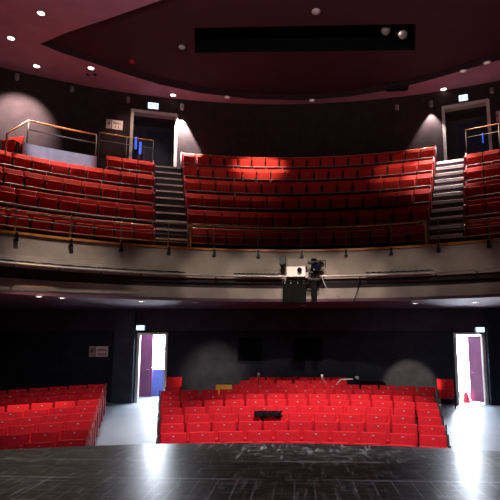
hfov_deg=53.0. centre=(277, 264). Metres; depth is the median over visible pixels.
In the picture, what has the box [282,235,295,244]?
seat cushion
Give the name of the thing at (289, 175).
seat cushion
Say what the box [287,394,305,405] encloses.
seat
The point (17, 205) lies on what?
guard rail
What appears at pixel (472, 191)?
seat cushion
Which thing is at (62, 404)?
seat
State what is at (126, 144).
rail
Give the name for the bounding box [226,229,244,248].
seat
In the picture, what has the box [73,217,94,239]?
seat
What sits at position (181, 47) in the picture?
smoke detector
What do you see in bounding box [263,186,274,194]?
seat cushion
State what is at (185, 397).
seat
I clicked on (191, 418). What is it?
seat
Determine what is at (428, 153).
seat cushion
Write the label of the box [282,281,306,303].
equipment case
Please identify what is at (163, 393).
seat
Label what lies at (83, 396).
seat
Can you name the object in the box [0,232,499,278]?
balcony front
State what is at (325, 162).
seat cushion
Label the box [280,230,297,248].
seat
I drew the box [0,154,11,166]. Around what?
seat cushion
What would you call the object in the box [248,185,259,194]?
seat cushion
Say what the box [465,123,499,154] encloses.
rail
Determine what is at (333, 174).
seat cushion
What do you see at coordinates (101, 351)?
sign
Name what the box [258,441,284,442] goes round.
seat
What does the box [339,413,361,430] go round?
seat
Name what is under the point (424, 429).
seat
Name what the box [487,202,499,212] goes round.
seat cushion
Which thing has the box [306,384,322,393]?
seat
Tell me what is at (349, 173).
seat cushion
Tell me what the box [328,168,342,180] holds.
seat
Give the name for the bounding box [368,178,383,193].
seat
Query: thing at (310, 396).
seat
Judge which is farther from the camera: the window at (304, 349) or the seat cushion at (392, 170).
the seat cushion at (392, 170)
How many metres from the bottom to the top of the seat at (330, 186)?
0.857 m
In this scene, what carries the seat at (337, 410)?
on the floor at (475, 425)
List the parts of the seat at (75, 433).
panel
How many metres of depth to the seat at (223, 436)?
9.82 m
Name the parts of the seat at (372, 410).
backrest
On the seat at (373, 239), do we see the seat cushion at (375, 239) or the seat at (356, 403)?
the seat cushion at (375, 239)
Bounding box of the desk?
[355,381,385,386]
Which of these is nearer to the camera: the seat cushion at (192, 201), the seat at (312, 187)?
the seat cushion at (192, 201)
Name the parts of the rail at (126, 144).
rail, rail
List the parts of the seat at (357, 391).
backrest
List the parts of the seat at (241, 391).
backrest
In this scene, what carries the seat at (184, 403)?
on the floor at (475, 425)
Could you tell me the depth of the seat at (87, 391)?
14.41 m
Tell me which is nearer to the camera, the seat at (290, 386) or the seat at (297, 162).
the seat at (290, 386)
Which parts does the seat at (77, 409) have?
backrest, panel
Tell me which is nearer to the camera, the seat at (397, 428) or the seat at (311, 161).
the seat at (397, 428)
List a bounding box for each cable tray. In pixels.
[0,253,184,272]
[234,269,280,274]
[366,265,432,273]
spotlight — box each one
[15,73,18,80]
[312,260,325,270]
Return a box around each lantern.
[379,24,389,34]
[396,24,406,38]
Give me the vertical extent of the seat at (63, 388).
0.870 m
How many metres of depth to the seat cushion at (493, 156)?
16.83 m
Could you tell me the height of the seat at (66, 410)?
0.870 m
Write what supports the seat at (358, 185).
on the balcony at (19, 273)
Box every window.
[237,337,262,361]
[292,337,323,361]
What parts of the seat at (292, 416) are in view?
backrest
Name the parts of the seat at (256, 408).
backrest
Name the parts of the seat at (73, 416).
backrest, panel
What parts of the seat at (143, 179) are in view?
panel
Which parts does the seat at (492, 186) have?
backrest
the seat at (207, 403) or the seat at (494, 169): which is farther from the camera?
the seat at (494, 169)
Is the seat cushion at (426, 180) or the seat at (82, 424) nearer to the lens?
the seat at (82, 424)
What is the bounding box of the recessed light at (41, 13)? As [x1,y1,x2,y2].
[36,10,45,15]
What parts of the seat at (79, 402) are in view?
backrest, panel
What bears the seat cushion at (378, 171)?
on the seat at (377, 170)
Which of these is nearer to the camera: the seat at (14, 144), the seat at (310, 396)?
the seat at (310, 396)
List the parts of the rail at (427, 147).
rail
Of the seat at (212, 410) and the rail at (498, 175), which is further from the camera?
the rail at (498, 175)
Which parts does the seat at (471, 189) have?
panel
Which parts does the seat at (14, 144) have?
backrest, armrest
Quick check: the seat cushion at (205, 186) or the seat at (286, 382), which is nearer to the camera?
the seat at (286, 382)
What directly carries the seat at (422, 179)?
on the balcony at (19, 273)
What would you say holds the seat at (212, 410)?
on the floor at (475, 425)
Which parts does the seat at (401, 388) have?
backrest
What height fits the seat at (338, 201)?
0.857 m
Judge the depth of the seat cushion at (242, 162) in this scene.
19.53 m
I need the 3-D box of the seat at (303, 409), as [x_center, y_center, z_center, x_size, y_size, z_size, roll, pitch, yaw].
[0.766,3.819,11.888,0.520,0.870,0.490,-1,-9,3]
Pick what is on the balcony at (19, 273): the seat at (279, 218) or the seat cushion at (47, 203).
the seat at (279, 218)
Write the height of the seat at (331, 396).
0.870 m
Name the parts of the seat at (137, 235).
panel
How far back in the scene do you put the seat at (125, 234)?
14.14 m
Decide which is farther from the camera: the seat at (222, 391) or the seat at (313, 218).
the seat at (313, 218)
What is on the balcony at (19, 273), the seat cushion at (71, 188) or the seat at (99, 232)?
the seat at (99, 232)
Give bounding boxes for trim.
[0,229,499,251]
[41,41,499,99]
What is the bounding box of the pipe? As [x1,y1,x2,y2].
[0,261,499,282]
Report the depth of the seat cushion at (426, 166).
17.76 m
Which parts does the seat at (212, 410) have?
backrest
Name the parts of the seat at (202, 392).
backrest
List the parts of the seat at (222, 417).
backrest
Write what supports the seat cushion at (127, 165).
on the seat at (131, 164)
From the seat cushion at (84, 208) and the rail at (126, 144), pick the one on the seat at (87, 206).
the seat cushion at (84, 208)
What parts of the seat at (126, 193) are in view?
backrest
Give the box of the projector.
[280,256,308,283]
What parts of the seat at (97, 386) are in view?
backrest, panel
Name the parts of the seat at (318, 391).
backrest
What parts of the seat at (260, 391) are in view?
backrest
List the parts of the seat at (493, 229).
backrest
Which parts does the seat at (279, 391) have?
backrest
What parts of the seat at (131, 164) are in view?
backrest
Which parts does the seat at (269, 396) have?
backrest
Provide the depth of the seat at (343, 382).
15.76 m
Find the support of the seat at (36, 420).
on the floor at (475, 425)
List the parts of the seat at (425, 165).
backrest, panel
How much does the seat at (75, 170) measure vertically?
0.857 m
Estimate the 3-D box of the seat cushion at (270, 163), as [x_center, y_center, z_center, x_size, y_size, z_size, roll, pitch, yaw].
[-0.218,-3.952,19.654,0.446,0.331,0.148,0,-9,-2]
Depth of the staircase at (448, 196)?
15.46 m
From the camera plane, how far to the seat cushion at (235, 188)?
17.70 m
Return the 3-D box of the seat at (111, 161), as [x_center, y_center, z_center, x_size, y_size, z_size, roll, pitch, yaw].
[-5.747,-3.456,17.528,0.524,0.857,0.526,4,-9,-25]
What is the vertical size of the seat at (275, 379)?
0.870 m
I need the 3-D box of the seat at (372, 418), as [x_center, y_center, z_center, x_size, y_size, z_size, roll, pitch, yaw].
[2.174,3.755,10.973,0.520,0.870,0.490,-1,-9,9]
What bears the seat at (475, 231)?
on the balcony at (19, 273)
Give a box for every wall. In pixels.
[0,67,499,172]
[0,277,499,298]
[0,308,483,403]
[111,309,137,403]
[483,308,499,404]
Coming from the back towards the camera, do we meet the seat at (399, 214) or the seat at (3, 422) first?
the seat at (399, 214)
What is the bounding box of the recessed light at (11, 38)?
[6,36,15,40]
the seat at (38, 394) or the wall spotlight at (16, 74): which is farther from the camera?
the wall spotlight at (16, 74)
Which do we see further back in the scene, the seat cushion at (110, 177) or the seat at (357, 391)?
the seat cushion at (110, 177)
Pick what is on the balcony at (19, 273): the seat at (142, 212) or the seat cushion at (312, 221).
the seat at (142, 212)
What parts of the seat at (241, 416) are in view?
backrest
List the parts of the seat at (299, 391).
backrest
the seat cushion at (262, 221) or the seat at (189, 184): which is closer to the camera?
the seat cushion at (262, 221)
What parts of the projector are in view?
lid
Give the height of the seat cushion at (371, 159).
0.331 m
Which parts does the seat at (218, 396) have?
backrest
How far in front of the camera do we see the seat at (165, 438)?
9.69 m
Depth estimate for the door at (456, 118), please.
20.38 m
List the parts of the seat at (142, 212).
backrest, panel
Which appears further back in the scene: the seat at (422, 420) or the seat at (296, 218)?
the seat at (296, 218)
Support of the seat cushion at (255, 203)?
on the seat at (256, 201)
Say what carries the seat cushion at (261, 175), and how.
on the seat at (261, 173)
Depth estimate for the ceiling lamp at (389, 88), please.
19.28 m
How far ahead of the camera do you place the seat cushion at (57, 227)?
13.29 m
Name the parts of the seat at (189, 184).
backrest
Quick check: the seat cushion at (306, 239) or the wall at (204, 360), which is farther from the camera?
the wall at (204, 360)
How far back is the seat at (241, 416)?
11.34 m
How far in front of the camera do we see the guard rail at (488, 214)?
13.21 m
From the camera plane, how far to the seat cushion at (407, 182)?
17.10 m
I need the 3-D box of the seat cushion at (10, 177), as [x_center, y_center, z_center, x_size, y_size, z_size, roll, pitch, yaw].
[-7.498,-2.426,14.239,0.446,0.331,0.148,7,-11,-39]
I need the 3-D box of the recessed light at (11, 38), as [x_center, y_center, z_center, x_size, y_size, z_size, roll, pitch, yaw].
[-8.679,-7.366,16.251,0.280,0.018,0.280,0,-9,2]
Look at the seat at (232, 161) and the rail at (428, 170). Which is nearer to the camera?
the rail at (428, 170)
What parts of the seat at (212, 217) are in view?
backrest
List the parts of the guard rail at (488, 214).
post, rail, rail, rail, rail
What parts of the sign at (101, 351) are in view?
panel, panel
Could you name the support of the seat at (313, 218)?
on the balcony at (19, 273)
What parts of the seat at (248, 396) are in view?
backrest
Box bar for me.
[308,258,319,302]
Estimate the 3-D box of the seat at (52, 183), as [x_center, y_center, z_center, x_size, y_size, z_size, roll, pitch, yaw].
[-6.699,-2.285,14.945,0.524,0.857,0.526,6,-10,-34]
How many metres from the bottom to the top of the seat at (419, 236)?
0.900 m
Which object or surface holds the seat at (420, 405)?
on the floor at (475, 425)
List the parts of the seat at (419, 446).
backrest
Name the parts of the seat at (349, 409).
backrest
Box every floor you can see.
[0,443,499,499]
[95,396,499,450]
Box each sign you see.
[89,346,107,356]
[106,119,122,129]
[136,325,145,330]
[148,102,158,110]
[458,94,467,102]
[475,327,484,332]
[496,111,499,121]
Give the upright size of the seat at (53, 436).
0.870 m
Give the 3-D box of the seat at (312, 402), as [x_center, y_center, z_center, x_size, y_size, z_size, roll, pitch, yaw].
[1.031,3.865,12.623,0.520,0.870,0.490,-1,-9,4]
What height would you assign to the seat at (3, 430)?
0.870 m
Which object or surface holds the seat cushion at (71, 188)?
on the seat at (71, 186)
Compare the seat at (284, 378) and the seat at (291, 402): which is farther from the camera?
the seat at (284, 378)
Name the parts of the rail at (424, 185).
rail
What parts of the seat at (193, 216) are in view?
panel, backrest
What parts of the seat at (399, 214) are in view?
backrest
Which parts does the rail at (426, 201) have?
rail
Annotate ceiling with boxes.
[0,0,499,103]
[0,290,499,309]
[195,24,414,52]
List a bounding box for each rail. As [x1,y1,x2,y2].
[0,163,152,189]
[0,181,152,205]
[0,201,189,254]
[0,205,152,224]
[3,120,96,167]
[98,132,153,161]
[106,166,152,174]
[180,147,436,167]
[184,157,433,170]
[185,170,432,183]
[186,185,430,199]
[187,201,429,215]
[189,219,426,230]
[189,221,426,257]
[426,212,499,251]
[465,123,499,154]
[466,160,499,166]
[466,175,499,182]
[466,192,499,199]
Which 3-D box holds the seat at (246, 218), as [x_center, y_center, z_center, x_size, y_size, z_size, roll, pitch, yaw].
[-0.971,-1.337,16.075,0.524,0.857,0.526,1,-9,-6]
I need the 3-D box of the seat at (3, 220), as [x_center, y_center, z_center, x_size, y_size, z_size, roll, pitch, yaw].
[-7.050,-1.104,12.426,0.524,0.857,0.526,8,-12,-42]
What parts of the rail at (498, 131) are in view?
rail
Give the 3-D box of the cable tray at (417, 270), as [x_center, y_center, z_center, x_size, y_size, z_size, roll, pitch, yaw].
[3.257,0.139,13.467,1.772,0.167,0.260,-3,-9,19]
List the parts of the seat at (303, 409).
backrest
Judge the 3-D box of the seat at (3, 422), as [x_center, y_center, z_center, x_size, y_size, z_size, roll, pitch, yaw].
[-5.930,3.765,10.664,0.520,0.870,0.490,4,-9,-24]
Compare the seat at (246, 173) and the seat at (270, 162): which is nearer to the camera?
the seat at (246, 173)
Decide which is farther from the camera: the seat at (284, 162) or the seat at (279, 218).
the seat at (284, 162)
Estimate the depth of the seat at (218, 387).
15.05 m
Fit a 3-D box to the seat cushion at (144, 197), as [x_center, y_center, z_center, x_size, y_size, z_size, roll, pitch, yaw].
[-4.290,-2.148,16.100,0.446,0.331,0.148,3,-9,-21]
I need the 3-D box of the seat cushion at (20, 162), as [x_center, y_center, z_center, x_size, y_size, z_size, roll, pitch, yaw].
[-7.747,-3.065,15.168,0.446,0.331,0.148,7,-11,-37]
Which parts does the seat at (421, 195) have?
backrest, panel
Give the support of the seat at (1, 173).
on the balcony at (19, 273)
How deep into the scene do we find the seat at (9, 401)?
12.97 m
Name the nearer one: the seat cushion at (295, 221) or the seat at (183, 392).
the seat at (183, 392)
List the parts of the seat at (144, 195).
backrest, panel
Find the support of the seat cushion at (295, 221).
on the seat at (296, 218)
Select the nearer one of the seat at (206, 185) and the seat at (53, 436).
the seat at (53, 436)
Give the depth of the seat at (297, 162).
19.60 m
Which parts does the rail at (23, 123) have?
post, rail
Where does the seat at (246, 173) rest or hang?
on the balcony at (19, 273)
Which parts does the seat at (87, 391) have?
backrest, panel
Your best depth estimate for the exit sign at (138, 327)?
16.84 m
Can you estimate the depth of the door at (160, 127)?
21.23 m
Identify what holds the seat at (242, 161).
on the balcony at (19, 273)
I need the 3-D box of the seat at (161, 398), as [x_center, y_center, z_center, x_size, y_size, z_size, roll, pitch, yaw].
[-2.859,3.896,13.151,0.550,0.900,0.530,1,-9,-10]
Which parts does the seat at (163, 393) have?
backrest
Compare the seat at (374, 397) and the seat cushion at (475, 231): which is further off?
the seat cushion at (475, 231)
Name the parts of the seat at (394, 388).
backrest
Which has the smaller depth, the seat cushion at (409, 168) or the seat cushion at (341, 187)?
the seat cushion at (341, 187)
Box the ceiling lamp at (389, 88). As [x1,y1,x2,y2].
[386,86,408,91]
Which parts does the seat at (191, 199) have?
panel, backrest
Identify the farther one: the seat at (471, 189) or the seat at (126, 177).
the seat at (126, 177)
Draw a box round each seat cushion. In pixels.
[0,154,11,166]
[0,191,15,204]
[0,212,5,225]
[2,139,15,150]
[5,173,23,186]
[9,214,28,228]
[14,157,30,170]
[18,194,36,206]
[26,176,43,189]
[32,217,50,231]
[33,161,49,173]
[39,197,57,209]
[46,180,62,192]
[52,164,67,176]
[54,220,72,233]
[60,201,76,211]
[65,183,81,195]
[70,168,85,179]
[75,223,92,236]
[80,203,96,214]
[84,186,99,197]
[88,170,102,181]
[96,225,112,237]
[99,206,115,216]
[102,188,117,199]
[105,173,119,183]
[108,159,120,169]
[116,227,132,239]
[118,208,133,218]
[120,191,134,201]
[122,175,135,185]
[123,161,136,171]
[135,229,151,240]
[136,210,151,219]
[137,193,151,203]
[138,177,151,187]
[139,163,151,173]
[166,386,179,394]
[183,156,194,164]
[185,168,196,177]
[186,182,198,191]
[188,197,201,207]
[189,214,203,224]
[191,233,206,244]
[197,157,208,165]
[199,169,211,178]
[202,183,214,192]
[204,198,217,208]
[207,215,220,225]
[210,234,224,244]
[211,158,222,166]
[214,170,225,179]
[217,184,229,193]
[220,199,233,208]
[224,216,237,224]
[225,159,236,167]
[228,234,242,245]
[229,171,240,179]
[232,185,244,193]
[236,200,249,209]
[239,159,250,167]
[241,216,254,226]
[243,172,254,180]
[246,235,260,245]
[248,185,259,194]
[252,200,265,209]
[253,160,263,168]
[258,172,269,180]
[258,217,271,225]
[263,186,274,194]
[264,235,278,244]
[267,160,277,168]
[268,200,281,208]
[272,172,283,180]
[275,217,288,225]
[278,186,289,194]
[280,160,291,168]
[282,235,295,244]
[284,200,296,208]
[286,172,297,180]
[291,217,304,225]
[293,186,304,194]
[294,160,305,168]
[299,235,313,245]
[300,200,312,209]
[301,172,312,180]
[308,160,318,167]
[308,185,320,194]
[308,216,321,226]
[315,172,326,180]
[316,200,328,209]
[317,235,331,245]
[322,159,332,167]
[323,185,335,193]
[325,216,338,226]
[330,171,341,179]
[332,199,345,208]
[335,158,346,166]
[335,234,349,243]
[338,184,350,193]
[342,215,355,225]
[344,170,355,179]
[348,198,361,208]
[353,233,368,244]
[354,183,366,192]
[359,169,370,178]
[359,214,373,224]
[363,156,374,165]
[364,197,377,207]
[369,182,381,191]
[371,232,386,243]
[374,168,385,177]
[376,213,390,223]
[378,155,389,164]
[381,196,394,206]
[385,180,397,190]
[389,166,400,175]
[390,231,405,242]
[392,153,403,162]
[394,212,408,222]
[398,194,411,205]
[401,179,414,189]
[404,165,416,174]
[406,152,418,161]
[409,230,424,241]
[412,210,426,221]
[414,193,428,203]
[417,177,430,187]
[419,163,432,172]
[421,150,433,159]
[439,389,453,398]
[467,156,480,166]
[467,170,481,181]
[467,186,482,197]
[467,204,483,214]
[467,224,484,236]
[483,153,497,163]
[484,167,499,178]
[485,183,499,195]
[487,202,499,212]
[489,222,499,234]
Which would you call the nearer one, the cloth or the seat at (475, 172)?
the cloth
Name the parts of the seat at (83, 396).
backrest, panel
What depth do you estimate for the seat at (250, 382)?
15.85 m
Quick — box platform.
[19,143,96,169]
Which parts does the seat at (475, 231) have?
panel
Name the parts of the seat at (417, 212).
backrest, panel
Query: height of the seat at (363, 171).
0.857 m
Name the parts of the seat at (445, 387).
backrest, armrest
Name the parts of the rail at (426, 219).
gilt rail, rail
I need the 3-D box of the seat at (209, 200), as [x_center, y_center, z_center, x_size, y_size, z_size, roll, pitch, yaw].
[-2.260,-2.008,16.793,0.524,0.857,0.526,2,-9,-11]
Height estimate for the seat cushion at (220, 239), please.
0.331 m
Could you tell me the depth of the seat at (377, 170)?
18.28 m
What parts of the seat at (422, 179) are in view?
backrest, panel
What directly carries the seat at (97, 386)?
on the floor at (475, 425)
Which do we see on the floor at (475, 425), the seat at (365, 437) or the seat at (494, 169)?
the seat at (365, 437)
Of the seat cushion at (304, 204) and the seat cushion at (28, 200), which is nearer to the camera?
the seat cushion at (28, 200)
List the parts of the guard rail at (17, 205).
post, post, rail, rail, rail, rail, post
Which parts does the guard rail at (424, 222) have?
post, post, rail, rail, rail, rail, post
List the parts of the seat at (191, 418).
backrest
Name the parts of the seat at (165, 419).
backrest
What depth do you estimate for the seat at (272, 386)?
15.12 m
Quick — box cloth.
[254,410,282,420]
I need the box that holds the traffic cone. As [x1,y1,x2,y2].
[460,391,472,402]
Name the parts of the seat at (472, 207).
panel, backrest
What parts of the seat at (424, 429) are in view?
backrest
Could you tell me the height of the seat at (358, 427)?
0.870 m
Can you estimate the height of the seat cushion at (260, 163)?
0.331 m
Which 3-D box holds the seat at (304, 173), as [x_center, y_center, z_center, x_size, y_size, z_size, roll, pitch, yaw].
[1.082,-3.263,18.819,0.524,0.857,0.526,-1,-9,4]
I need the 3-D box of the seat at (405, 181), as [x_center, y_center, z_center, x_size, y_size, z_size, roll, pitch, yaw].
[4.476,-2.722,17.226,0.524,0.857,0.526,-3,-9,19]
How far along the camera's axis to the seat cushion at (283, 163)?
19.61 m
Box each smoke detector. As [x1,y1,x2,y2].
[178,45,185,49]
[312,8,319,14]
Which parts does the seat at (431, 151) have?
backrest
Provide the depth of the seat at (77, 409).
12.13 m
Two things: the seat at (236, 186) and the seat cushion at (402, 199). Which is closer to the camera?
the seat cushion at (402, 199)
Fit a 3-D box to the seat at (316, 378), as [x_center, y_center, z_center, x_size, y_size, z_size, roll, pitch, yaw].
[1.472,4.127,16.352,0.520,0.870,0.490,-1,-9,5]
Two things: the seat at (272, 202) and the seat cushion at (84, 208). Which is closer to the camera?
the seat cushion at (84, 208)
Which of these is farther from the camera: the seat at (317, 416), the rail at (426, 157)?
the rail at (426, 157)
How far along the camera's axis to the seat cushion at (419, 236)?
14.38 m
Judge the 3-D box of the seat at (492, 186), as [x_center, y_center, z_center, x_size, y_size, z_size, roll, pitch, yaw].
[6.597,-2.239,15.249,0.524,0.857,0.526,-5,-10,31]
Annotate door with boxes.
[129,109,177,166]
[134,333,167,402]
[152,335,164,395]
[442,99,492,160]
[453,332,488,404]
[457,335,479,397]
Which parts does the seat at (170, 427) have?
backrest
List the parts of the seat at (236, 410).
backrest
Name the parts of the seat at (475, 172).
panel, backrest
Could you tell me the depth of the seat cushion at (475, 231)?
13.70 m
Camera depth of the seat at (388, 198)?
16.45 m
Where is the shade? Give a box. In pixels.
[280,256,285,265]
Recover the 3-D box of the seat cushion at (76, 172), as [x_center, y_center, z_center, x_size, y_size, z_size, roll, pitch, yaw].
[-6.423,-2.933,16.057,0.446,0.331,0.148,5,-10,-30]
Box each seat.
[0,136,24,153]
[0,150,13,168]
[0,167,5,185]
[0,186,17,208]
[0,207,8,229]
[0,394,20,404]
[0,399,13,411]
[0,406,4,411]
[0,411,22,425]
[0,419,14,434]
[0,427,6,435]
[0,434,28,448]
[0,445,21,449]
[3,168,25,189]
[6,208,31,232]
[6,404,28,416]
[8,389,26,397]
[8,424,35,442]
[12,153,32,172]
[15,188,38,211]
[15,398,35,409]
[17,416,41,431]
[22,392,41,402]
[24,172,45,192]
[24,409,47,422]
[24,442,53,448]
[29,211,53,235]
[29,388,47,396]
[31,157,51,175]
[31,403,52,414]
[31,431,58,446]
[37,192,59,214]
[37,422,63,439]
[38,396,57,407]
[43,391,62,401]
[44,175,64,195]
[44,414,67,429]
[49,386,66,394]
[49,407,71,420]
[50,160,69,178]
[51,214,74,237]
[54,401,75,412]
[56,437,87,446]
[58,195,79,216]
[59,395,79,405]
[61,427,89,445]
[63,178,83,197]
[64,390,82,399]
[65,419,92,445]
[68,163,87,181]
[68,385,85,393]
[70,411,94,445]
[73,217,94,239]
[73,404,97,445]
[77,398,99,436]
[78,198,98,218]
[81,392,101,428]
[82,181,101,200]
[84,388,103,421]
[86,166,104,183]
[88,383,106,415]
[93,219,114,241]
[97,201,117,220]
[100,184,119,202]
[103,169,120,185]
[106,156,122,170]
[114,222,134,242]
[116,203,135,222]
[118,186,136,208]
[120,171,137,191]
[122,158,138,176]
[133,223,154,244]
[135,205,154,228]
[136,188,154,209]
[137,173,154,189]
[138,160,154,174]
[156,423,183,443]
[157,401,180,420]
[157,407,181,429]
[157,414,183,431]
[157,432,185,443]
[158,390,178,405]
[159,395,179,401]
[165,377,181,394]
[180,390,198,407]
[181,151,195,167]
[182,163,197,181]
[182,401,201,414]
[183,395,200,400]
[183,407,204,432]
[184,176,200,195]
[185,193,202,212]
[185,414,208,432]
[186,422,209,442]
[187,207,205,228]
[189,228,208,247]
[189,431,214,442]
[196,154,209,166]
[198,166,212,179]
[200,180,215,193]
[200,389,217,406]
[203,194,218,210]
[203,394,221,406]
[204,400,222,413]
[205,210,222,228]
[208,228,226,248]
[208,406,228,431]
[210,155,223,167]
[211,413,234,431]
[212,421,235,441]
[213,167,227,180]
[216,181,230,195]
[216,385,231,393]
[218,431,243,442]
[219,195,234,211]
[220,389,236,405]
[223,211,239,228]
[224,156,237,168]
[225,394,242,399]
[225,400,243,412]
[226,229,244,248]
[228,168,241,181]
[231,181,245,195]
[231,406,251,430]
[234,384,249,393]
[235,196,250,211]
[237,413,259,430]
[238,157,251,168]
[238,421,260,441]
[239,379,255,388]
[239,389,255,405]
[240,212,255,229]
[242,169,255,181]
[245,230,261,248]
[245,394,263,405]
[246,182,260,195]
[246,399,264,412]
[247,430,271,442]
[249,376,264,383]
[251,196,266,211]
[252,157,265,169]
[252,384,267,393]
[254,406,273,429]
[257,169,270,181]
[257,212,272,229]
[258,389,275,405]
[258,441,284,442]
[259,380,273,388]
[262,182,275,195]
[262,230,279,248]
[262,413,284,429]
[263,421,286,440]
[266,158,278,169]
[266,377,280,383]
[266,394,284,405]
[267,197,282,211]
[267,399,285,410]
[270,384,286,393]
[271,169,284,181]
[273,212,289,229]
[275,430,299,442]
[276,380,291,388]
[277,182,290,195]
[277,389,294,405]
[277,406,296,429]
[280,158,292,169]
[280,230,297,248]
[283,197,298,211]
[283,377,297,383]
[285,169,298,181]
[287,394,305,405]
[288,384,304,393]
[288,399,306,412]
[288,413,310,429]
[289,421,311,440]
[289,441,315,443]
[290,212,306,229]
[292,182,306,196]
[293,157,306,169]
[294,380,309,388]
[297,389,313,405]
[298,230,314,248]
[299,196,314,211]
[299,377,313,383]
[300,169,313,181]
[300,406,319,430]
[303,430,328,443]
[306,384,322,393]
[307,157,319,168]
[307,182,321,195]
[307,212,322,229]
[308,394,326,405]
[309,399,327,412]
[312,380,327,388]
[313,413,335,430]
[314,169,327,181]
[314,421,337,441]
[315,196,330,211]
[315,377,329,383]
[316,229,332,248]
[316,389,332,405]
[321,156,333,168]
[321,442,347,443]
[322,181,336,195]
[323,406,343,430]
[324,211,339,228]
[324,384,340,393]
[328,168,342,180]
[329,394,347,405]
[330,400,349,413]
[331,195,346,211]
[331,380,346,388]
[332,377,346,383]
[332,431,356,444]
[334,156,347,167]
[334,229,351,248]
[335,389,352,400]
[337,180,351,194]
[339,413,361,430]
[340,422,363,442]
[341,211,357,228]
[343,167,357,180]
[343,385,358,393]
[346,406,366,431]
[347,194,362,210]
[348,155,361,166]
[350,394,368,405]
[351,400,370,413]
[352,179,367,194]
[352,228,369,247]
[353,443,380,444]
[354,389,371,406]
[358,166,371,179]
[358,210,374,227]
[360,432,386,445]
[361,385,377,394]
[362,154,376,165]
[363,193,379,209]
[365,414,387,431]
[366,422,390,443]
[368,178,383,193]
[369,407,391,431]
[370,227,388,246]
[372,165,387,178]
[372,395,390,406]
[373,401,392,414]
[374,390,392,401]
[375,208,392,226]
[376,152,390,164]
[379,192,395,208]
[380,385,396,400]
[383,177,399,192]
[386,444,413,446]
[387,163,402,177]
[388,226,407,246]
[389,433,416,446]
[391,151,404,163]
[391,415,414,432]
[392,207,410,225]
[392,424,419,446]
[393,396,412,407]
[393,408,416,424]
[394,391,412,399]
[395,401,416,423]
[396,190,413,207]
[398,386,415,401]
[399,175,415,190]
[402,161,417,175]
[405,149,419,162]
[407,222,426,244]
[410,203,429,226]
[413,186,431,208]
[414,391,434,407]
[415,171,433,191]
[415,396,436,415]
[417,402,439,431]
[417,409,441,418]
[418,158,434,176]
[418,387,435,395]
[418,416,445,445]
[419,425,447,446]
[419,434,449,447]
[419,446,450,448]
[420,145,435,162]
[437,379,456,408]
[464,152,482,167]
[464,166,483,186]
[464,181,484,203]
[464,199,485,223]
[464,218,487,240]
[482,149,499,165]
[483,163,499,184]
[483,179,499,201]
[485,197,499,217]
[486,216,499,238]
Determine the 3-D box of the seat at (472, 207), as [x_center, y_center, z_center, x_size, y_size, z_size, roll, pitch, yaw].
[5.796,-1.570,14.663,0.552,0.900,0.566,-5,-10,29]
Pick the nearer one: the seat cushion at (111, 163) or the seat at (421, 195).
the seat at (421, 195)
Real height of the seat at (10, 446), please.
0.870 m
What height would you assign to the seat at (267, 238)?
0.857 m
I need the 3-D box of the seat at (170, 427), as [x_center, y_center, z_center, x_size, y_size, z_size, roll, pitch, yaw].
[-2.197,3.706,10.216,0.550,0.900,0.530,1,-9,-9]
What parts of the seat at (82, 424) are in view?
backrest, panel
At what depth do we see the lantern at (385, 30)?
16.41 m
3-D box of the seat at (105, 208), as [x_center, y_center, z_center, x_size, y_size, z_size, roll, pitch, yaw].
[-5.087,-1.519,14.861,0.524,0.857,0.526,4,-10,-27]
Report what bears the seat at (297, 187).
on the balcony at (19, 273)
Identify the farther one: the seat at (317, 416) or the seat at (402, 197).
the seat at (402, 197)
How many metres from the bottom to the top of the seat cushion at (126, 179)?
0.331 m
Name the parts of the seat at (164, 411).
backrest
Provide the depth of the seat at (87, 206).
14.54 m
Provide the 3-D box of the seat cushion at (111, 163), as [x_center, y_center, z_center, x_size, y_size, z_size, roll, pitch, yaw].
[-5.705,-3.504,17.444,0.446,0.331,0.148,4,-9,-25]
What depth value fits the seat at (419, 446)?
8.79 m
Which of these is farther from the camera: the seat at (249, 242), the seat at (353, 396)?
the seat at (249, 242)
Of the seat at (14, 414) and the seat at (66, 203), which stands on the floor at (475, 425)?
the seat at (14, 414)
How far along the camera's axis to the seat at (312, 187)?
17.76 m
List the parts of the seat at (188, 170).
panel, backrest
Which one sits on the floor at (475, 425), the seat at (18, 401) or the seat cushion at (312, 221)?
the seat at (18, 401)
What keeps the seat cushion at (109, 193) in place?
on the seat at (109, 191)
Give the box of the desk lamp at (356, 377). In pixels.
[336,376,358,383]
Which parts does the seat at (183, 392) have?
backrest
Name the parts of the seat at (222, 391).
backrest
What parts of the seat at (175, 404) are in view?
backrest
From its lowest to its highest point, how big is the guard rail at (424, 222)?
0.912 m
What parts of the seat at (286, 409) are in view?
backrest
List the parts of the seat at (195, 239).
backrest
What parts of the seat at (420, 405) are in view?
backrest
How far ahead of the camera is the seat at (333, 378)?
16.52 m
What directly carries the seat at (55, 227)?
on the balcony at (19, 273)
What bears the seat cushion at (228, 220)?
on the seat at (229, 218)
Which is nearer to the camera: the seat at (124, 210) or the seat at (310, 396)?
the seat at (310, 396)
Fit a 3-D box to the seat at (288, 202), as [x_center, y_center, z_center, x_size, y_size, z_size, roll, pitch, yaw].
[0.437,-1.972,17.035,0.524,0.857,0.526,0,-9,1]
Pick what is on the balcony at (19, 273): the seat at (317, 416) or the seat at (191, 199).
the seat at (191, 199)
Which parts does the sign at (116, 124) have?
panel, panel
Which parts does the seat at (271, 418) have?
backrest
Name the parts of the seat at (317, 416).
backrest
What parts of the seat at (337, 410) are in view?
backrest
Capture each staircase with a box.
[155,165,186,246]
[429,159,464,243]
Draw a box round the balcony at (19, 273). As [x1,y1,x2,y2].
[0,139,499,288]
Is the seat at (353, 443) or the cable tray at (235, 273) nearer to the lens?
the seat at (353, 443)
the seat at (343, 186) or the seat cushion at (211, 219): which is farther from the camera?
the seat at (343, 186)
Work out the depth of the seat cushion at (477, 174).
16.24 m
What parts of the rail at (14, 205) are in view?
rail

